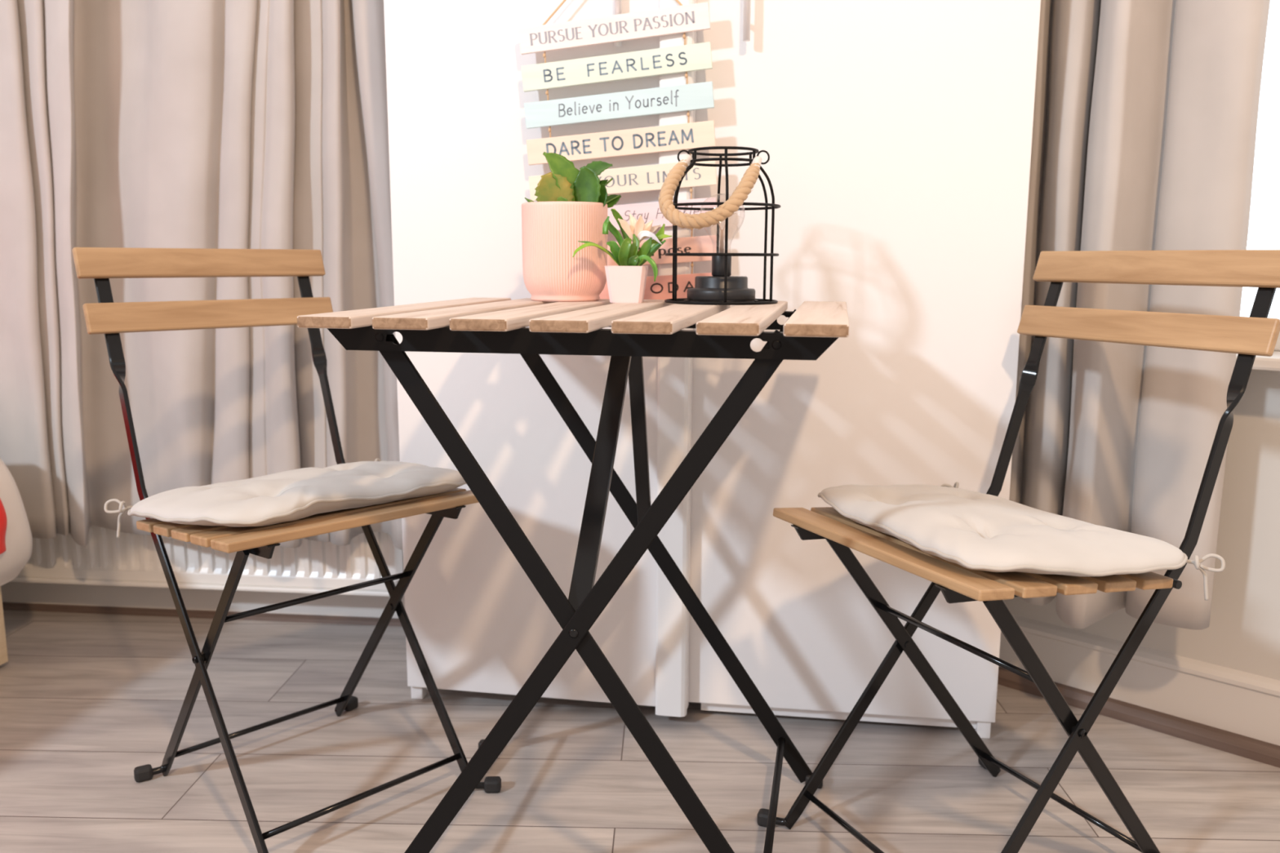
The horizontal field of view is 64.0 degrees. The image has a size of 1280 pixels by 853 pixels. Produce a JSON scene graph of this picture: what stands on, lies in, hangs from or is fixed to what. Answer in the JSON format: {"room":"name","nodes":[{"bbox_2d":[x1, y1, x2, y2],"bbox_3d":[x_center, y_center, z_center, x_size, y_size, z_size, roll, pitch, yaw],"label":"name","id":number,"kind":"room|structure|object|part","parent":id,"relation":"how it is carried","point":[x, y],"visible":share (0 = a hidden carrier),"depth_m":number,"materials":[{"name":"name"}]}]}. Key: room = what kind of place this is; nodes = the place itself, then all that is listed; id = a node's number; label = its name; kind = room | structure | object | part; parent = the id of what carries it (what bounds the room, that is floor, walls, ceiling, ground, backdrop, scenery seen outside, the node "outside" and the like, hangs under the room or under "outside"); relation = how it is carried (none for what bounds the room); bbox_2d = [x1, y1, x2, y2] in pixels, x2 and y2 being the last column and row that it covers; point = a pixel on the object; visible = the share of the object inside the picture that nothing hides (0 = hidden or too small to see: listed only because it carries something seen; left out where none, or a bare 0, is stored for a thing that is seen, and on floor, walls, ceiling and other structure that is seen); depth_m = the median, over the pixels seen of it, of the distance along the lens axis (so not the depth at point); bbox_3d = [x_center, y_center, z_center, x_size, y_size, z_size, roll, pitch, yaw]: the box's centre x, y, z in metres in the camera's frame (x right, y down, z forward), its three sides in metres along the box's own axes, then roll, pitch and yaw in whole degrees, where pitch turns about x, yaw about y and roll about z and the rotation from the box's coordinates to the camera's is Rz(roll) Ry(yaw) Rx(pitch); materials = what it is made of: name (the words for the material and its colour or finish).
{"room":"dining area","nodes":[
{"label":"dining area","id":0,"kind":"room"},
{"bbox_2d":[0,609,1279,852],"bbox_3d":[-0.291,0.732,0.534,5.800,0.050,4.400,0,9,2],"label":"floor","id":1,"kind":"structure","parent":0,"point":[87,700],"depth_m":1.59,"materials":[{"name":"grey wood"}]},
{"bbox_2d":[0,586,8,665],"bbox_3d":[-1.798,0.402,1.091,0.878,0.410,1.900,2,9,8],"label":"bed","id":2,"kind":"object","parent":1,"relation":"on","point":[3,650],"visible":1,"depth_m":1.97,"materials":[{"name":"brown wood"}]},
{"bbox_2d":[0,457,32,586],"bbox_3d":[-1.736,0.268,1.177,0.960,0.310,1.752,2,9,8],"label":"duvet","id":3,"kind":"object","parent":2,"relation":"on","point":[18,539],"visible":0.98,"depth_m":1.92,"materials":[{"name":"white fabric"}]},
{"bbox_2d":[0,498,7,554],"bbox_3d":[-1.604,0.222,1.159,0.744,0.249,1.572,2,9,8],"label":"blanket","id":4,"kind":"object","parent":3,"relation":"on","point":[3,521],"visible":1,"depth_m":1.86,"materials":[{"name":"red fabric"}]},
{"bbox_2d":[71,247,501,852],"bbox_3d":[-0.510,0.144,1.500,0.493,0.800,0.387,9,13,44],"label":"folding chair","id":5,"kind":"object","parent":1,"relation":"on","point":[108,317],"visible":0.85,"depth_m":1.50,"materials":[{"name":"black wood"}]},
{"bbox_3d":[-0.629,0.164,1.398,0.466,0.793,0.022,9,13,44],"label":"leg","id":6,"kind":"part","parent":5,"relation":"part of","materials":[{"name":"black metal"}]},
{"bbox_3d":[-0.611,0.342,1.424,0.345,0.434,0.006,9,13,44],"label":"leg","id":7,"kind":"part","parent":5,"relation":"part of","materials":[{"name":"black metal"}]},
{"bbox_3d":[-0.537,0.145,1.332,0.267,0.036,0.016,9,13,44],"label":"seat rail","id":8,"kind":"part","parent":5,"relation":"part of","materials":[{"name":"black metal"}]},
{"bbox_2d":[103,458,466,537],"bbox_3d":[-0.475,0.104,1.458,0.317,0.091,0.437,9,13,44],"label":"seat cushion","id":9,"kind":"object","parent":5,"relation":"on","point":[289,495],"visible":0.98,"depth_m":1.36,"materials":[{"name":"fabric"}]},
{"bbox_3d":[-0.409,0.129,1.620,0.466,0.793,0.022,9,13,44],"label":"leg","id":10,"kind":"part","parent":5,"relation":"part of","materials":[{"name":"black metal"}]},
{"bbox_3d":[-0.406,0.309,1.631,0.345,0.434,0.006,9,13,44],"label":"leg","id":11,"kind":"part","parent":5,"relation":"part of","materials":[{"name":"black metal"}]},
{"bbox_3d":[-0.345,0.114,1.526,0.267,0.036,0.016,9,13,44],"label":"seat rail","id":12,"kind":"part","parent":5,"relation":"part of","materials":[{"name":"black metal"}]},
{"bbox_2d":[297,297,849,852],"bbox_3d":[-0.032,0.210,1.330,0.565,0.725,0.531,2,9,11],"label":"folding table","id":13,"kind":"object","parent":1,"relation":"on","point":[650,327],"visible":0.9,"depth_m":1.12,"materials":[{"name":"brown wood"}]},
{"bbox_3d":[-0.057,0.246,1.128,0.490,0.712,0.005,2,9,11],"label":"leg","id":14,"kind":"part","parent":13,"relation":"part of","materials":[{"name":"black metal"}]},
{"bbox_2d":[521,151,621,302],"bbox_3d":[-0.106,-0.283,1.461,0.126,0.206,0.125,7,12,36],"label":"potted plant","id":15,"kind":"object","parent":13,"relation":"on","point":[571,206],"visible":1,"depth_m":1.42,"materials":[{"name":"green plant"}]},
{"bbox_3d":[-0.108,-0.250,1.469,0.122,0.137,0.122,0,9,0],"label":"pot","id":16,"kind":"part","parent":15,"relation":"part of","materials":[{"name":"pink ceramic"}]},
{"bbox_3d":[-0.063,-0.329,1.461,0.071,0.053,0.012,-3,10,-18],"label":"stem","id":17,"kind":"part","parent":15,"relation":"part of","materials":[{"name":"green plant"}]},
{"bbox_3d":[-0.070,-0.089,1.073,0.553,0.026,0.018,2,9,11],"label":"rail","id":18,"kind":"part","parent":13,"relation":"part of","materials":[{"name":"black"}]},
{"bbox_3d":[-0.086,0.246,1.127,0.491,0.712,0.005,2,9,11],"label":"leg","id":19,"kind":"part","parent":13,"relation":"part of","materials":[{"name":"black metal"}]},
{"bbox_2d":[572,208,671,302],"bbox_3d":[-0.023,-0.235,1.409,0.135,0.128,0.071,0,9,0],"label":"potted plant","id":20,"kind":"object","parent":13,"relation":"on","point":[626,281],"visible":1,"depth_m":1.40,"materials":[{"name":"green plant"}]},
{"bbox_3d":[-0.018,-0.198,1.421,0.060,0.050,0.060,0,9,0],"label":"pot","id":21,"kind":"part","parent":20,"relation":"part of","materials":[{"name":"ceramic"}]},
{"bbox_3d":[0.023,0.180,1.534,0.491,0.712,0.005,2,9,11],"label":"leg","id":22,"kind":"part","parent":13,"relation":"part of","materials":[{"name":"black metal"}]},
{"bbox_3d":[0.011,-0.156,1.485,0.553,0.026,0.018,2,9,11],"label":"rail","id":23,"kind":"part","parent":13,"relation":"part of","materials":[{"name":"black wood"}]},
{"bbox_2d":[658,146,780,305],"bbox_3d":[0.108,-0.272,1.395,0.168,0.206,0.187,0,9,0],"label":"lamp","id":24,"kind":"object","parent":13,"relation":"on","point":[721,288],"visible":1,"depth_m":1.37,"materials":[{"name":"black metal"}]},
{"bbox_3d":[0.091,-0.308,1.343,0.130,0.102,0.101,2,9,10],"label":"rope handle","id":25,"kind":"part","parent":24,"relation":"part of","materials":[{"name":"fabric"}]},
{"bbox_2d":[711,255,731,276],"bbox_3d":[0.113,-0.223,1.417,0.027,0.030,0.027,0,9,0],"label":"socket","id":26,"kind":"object","parent":24,"relation":"attached to","point":[717,261],"depth_m":1.41,"materials":[{"name":"black plastic"}]},
{"bbox_3d":[0.113,-0.270,1.410,0.015,0.066,0.007,4,10,22],"label":"filament stem","id":27,"kind":"part","parent":24,"relation":"part of","materials":[{"name":"clear glass"}]},
{"bbox_3d":[0.113,-0.278,1.409,0.062,0.082,0.062,0,9,0],"label":"bulb","id":28,"kind":"part","parent":24,"relation":"part of","materials":[{"name":"clear glass"}]},
{"bbox_3d":[-0.004,0.178,1.545,0.490,0.712,0.005,2,9,11],"label":"leg","id":29,"kind":"part","parent":13,"relation":"part of","materials":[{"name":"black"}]},
{"bbox_2d":[383,0,1040,738],"bbox_3d":[0.105,-0.523,1.709,1.012,2.050,0.289,2,9,8],"label":"wardrobe","id":30,"kind":"object","parent":1,"relation":"on","point":[896,135],"visible":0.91,"depth_m":1.65,"materials":[{"name":"white paint"}]},
{"bbox_3d":[-0.163,-0.525,1.633,0.505,2.022,0.018,2,9,10],"label":"door","id":31,"kind":"part","parent":30,"relation":"part of","materials":[{"name":"white paint"}]},
{"bbox_2d":[518,0,716,299],"bbox_3d":[-0.033,-0.463,1.587,0.315,0.556,0.010,2,9,8],"label":"sign","id":32,"kind":"object","parent":30,"relation":"hanging from","point":[681,19],"visible":0.77,"depth_m":1.58,"materials":[{"name":"paint"}]},
{"bbox_3d":[-0.148,-0.572,1.589,0.005,0.029,0.006,2,9,8],"label":"cord","id":33,"kind":"part","parent":32,"relation":"part of","materials":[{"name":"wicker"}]},
{"bbox_3d":[-0.145,-0.517,1.597,0.005,0.029,0.006,2,9,8],"label":"cord","id":34,"kind":"part","parent":32,"relation":"part of","materials":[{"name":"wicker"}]},
{"bbox_3d":[-0.142,-0.462,1.606,0.005,0.029,0.006,2,9,8],"label":"cord","id":35,"kind":"part","parent":32,"relation":"part of","materials":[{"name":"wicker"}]},
{"bbox_3d":[-0.043,-0.674,1.557,0.221,0.129,0.004,2,9,8],"label":"cord","id":36,"kind":"part","parent":32,"relation":"part of","materials":[{"name":"beige fabric"}]},
{"bbox_3d":[0.067,-0.588,1.553,0.005,0.030,0.006,2,9,8],"label":"cord","id":37,"kind":"part","parent":32,"relation":"part of","materials":[{"name":"fabric"}]},
{"bbox_3d":[0.070,-0.531,1.562,0.005,0.030,0.006,2,9,8],"label":"cord","id":38,"kind":"part","parent":32,"relation":"part of","materials":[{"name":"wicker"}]},
{"bbox_3d":[0.074,-0.475,1.571,0.005,0.030,0.006,2,9,8],"label":"cord","id":39,"kind":"part","parent":32,"relation":"part of","materials":[{"name":"fabric"}]},
{"bbox_3d":[0.079,-0.362,1.588,0.005,0.030,0.006,2,9,8],"label":"cord","id":40,"kind":"part","parent":32,"relation":"part of","materials":[{"name":"beige fabric"}]},
{"bbox_3d":[0.082,-0.249,1.606,0.005,0.030,0.006,2,9,8],"label":"cord","id":41,"kind":"part","parent":32,"relation":"part of","materials":[{"name":"fabric"}]},
{"bbox_3d":[-0.033,-0.794,1.548,0.011,0.420,0.020,2,9,8],"label":"handle","id":42,"kind":"part","parent":30,"relation":"part of","materials":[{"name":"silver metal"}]},
{"bbox_3d":[0.057,-0.512,1.580,0.052,2.030,0.017,2,9,8],"label":"door edge trim","id":43,"kind":"part","parent":30,"relation":"part of","materials":[{"name":"white"}]},
{"bbox_3d":[0.163,-0.794,1.527,0.011,0.420,0.024,2,9,8],"label":"handle","id":44,"kind":"part","parent":30,"relation":"part of","materials":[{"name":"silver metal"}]},
{"bbox_3d":[0.343,0.479,1.748,0.478,0.040,0.012,2,9,8],"label":"plinth rail","id":45,"kind":"part","parent":30,"relation":"part of","materials":[{"name":"white paint"}]},
{"bbox_3d":[0.332,-0.516,1.572,0.524,2.018,0.018,2,9,8],"label":"door","id":46,"kind":"part","parent":30,"relation":"part of","materials":[{"name":"white paint"}]},
{"bbox_2d":[756,249,1279,852],"bbox_3d":[0.466,0.178,1.315,0.493,0.800,0.387,-4,10,-25],"label":"folding chair","id":47,"kind":"object","parent":1,"relation":"on","point":[1256,334],"visible":0.86,"depth_m":1.26,"materials":[{"name":"brown wood"}]},
{"bbox_3d":[0.321,0.139,1.393,0.267,0.036,0.016,-4,10,-25],"label":"seat rail","id":48,"kind":"part","parent":47,"relation":"part of","materials":[{"name":"black metal"}]},
{"bbox_3d":[0.401,0.337,1.474,0.345,0.434,0.006,-4,10,-25],"label":"leg","id":49,"kind":"part","parent":47,"relation":"part of","materials":[{"name":"black metal"}]},
{"bbox_3d":[0.411,0.158,1.462,0.466,0.793,0.022,-4,10,-25],"label":"leg","id":50,"kind":"part","parent":47,"relation":"part of","materials":[{"name":"black metal"}]},
{"bbox_3d":[0.439,0.179,1.148,0.267,0.036,0.016,-4,10,-25],"label":"seat rail","id":51,"kind":"part","parent":47,"relation":"part of","materials":[{"name":"brown wood"}]},
{"bbox_2d":[817,481,1225,600],"bbox_3d":[0.423,0.134,1.285,0.324,0.090,0.441,-4,10,-25],"label":"seat cushion","id":52,"kind":"object","parent":47,"relation":"on","point":[971,530],"visible":1,"depth_m":1.17,"materials":[{"name":"fabric"}]},
{"bbox_3d":[0.526,0.381,1.214,0.345,0.434,0.006,-4,10,-25],"label":"leg","id":53,"kind":"part","parent":47,"relation":"part of","materials":[{"name":"black metal"}]},
{"bbox_3d":[0.546,0.204,1.181,0.466,0.793,0.022,-4,10,-25],"label":"leg","id":54,"kind":"part","parent":47,"relation":"part of","materials":[{"name":"black metal"}]},
{"bbox_2d":[1003,369,1279,680],"bbox_3d":[1.196,-0.689,1.357,2.150,2.500,0.120,9,13,43],"label":"wall","id":55,"kind":"structure","parent":0,"point":[1242,633],"depth_m":1.64,"materials":[{"name":"grey paint"}]},
{"bbox_2d":[997,666,1279,768],"bbox_3d":[1.152,0.543,1.480,2.100,0.028,0.024,9,13,43],"label":"trim","id":56,"kind":"structure","parent":55,"relation":"attached to","point":[1249,748],"depth_m":1.72,"materials":[{"name":"wood"}]},
{"bbox_2d":[999,614,1279,746],"bbox_3d":[1.162,0.492,1.482,2.100,0.129,0.018,9,13,43],"label":"baseboard","id":57,"kind":"structure","parent":55,"relation":"attached to","point":[1236,701],"depth_m":1.73,"materials":[{"name":"white wood"}]},
{"bbox_2d":[1008,0,1270,630],"bbox_3d":[0.729,-0.744,1.501,0.352,2.142,0.141,9,13,43],"label":"curtain","id":58,"kind":"object","parent":55,"relation":"hanging from","point":[1145,113],"visible":0.73,"depth_m":1.55,"materials":[{"name":"beige fabric"}]},
{"bbox_2d":[1235,317,1279,371],"bbox_3d":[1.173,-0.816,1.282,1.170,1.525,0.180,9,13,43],"label":"windowsill","id":59,"kind":"structure","parent":55,"relation":"in","point":[1260,362],"depth_m":1.52,"materials":[{"name":"white"}]},
{"bbox_3d":[1.167,-0.073,1.400,1.170,0.020,0.170,9,13,43],"label":"sill","id":60,"kind":"part","parent":59,"relation":"part of","materials":[{"name":"white"}]},
{"bbox_3d":[-1.089,-0.828,2.157,3.800,2.500,0.120,1,9,6],"label":"wall","id":61,"kind":"structure","parent":0,"visible":0},
{"bbox_2d":[0,0,402,550],"bbox_3d":[-1.026,-0.822,1.923,1.221,2.137,0.115,1,9,5],"label":"curtain","id":62,"kind":"object","parent":61,"relation":"hanging from","point":[215,124],"visible":0.78,"depth_m":1.98,"materials":[{"name":"beige fabric"}]},
{"bbox_2d":[2,602,402,626],"bbox_3d":[-1.101,0.410,2.284,3.600,0.014,0.032,1,9,6],"label":"trim","id":63,"kind":"structure","parent":61,"relation":"attached to","point":[6,606],"depth_m":2.26,"materials":[{"name":"wood"}]},
{"bbox_2d":[0,582,404,617],"bbox_3d":[-1.101,0.366,2.284,3.600,0.078,0.019,1,9,6],"label":"baseboard","id":64,"kind":"structure","parent":61,"relation":"attached to","point":[359,606],"depth_m":2.27,"materials":[{"name":"white wood"}]},
{"bbox_2d":[9,526,403,596],"bbox_3d":[-1.095,0.062,2.194,1.216,0.554,0.094,1,9,6],"label":"radiator","id":65,"kind":"object","parent":61,"relation":"attached to","point":[131,560],"visible":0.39,"depth_m":2.18,"materials":[{"name":"white metal"}]},
{"bbox_3d":[-0.506,0.075,2.128,0.010,0.545,0.066,1,9,6],"label":"panel","id":66,"kind":"part","parent":65,"relation":"part of","materials":[{"name":"white metal"}]}
]}

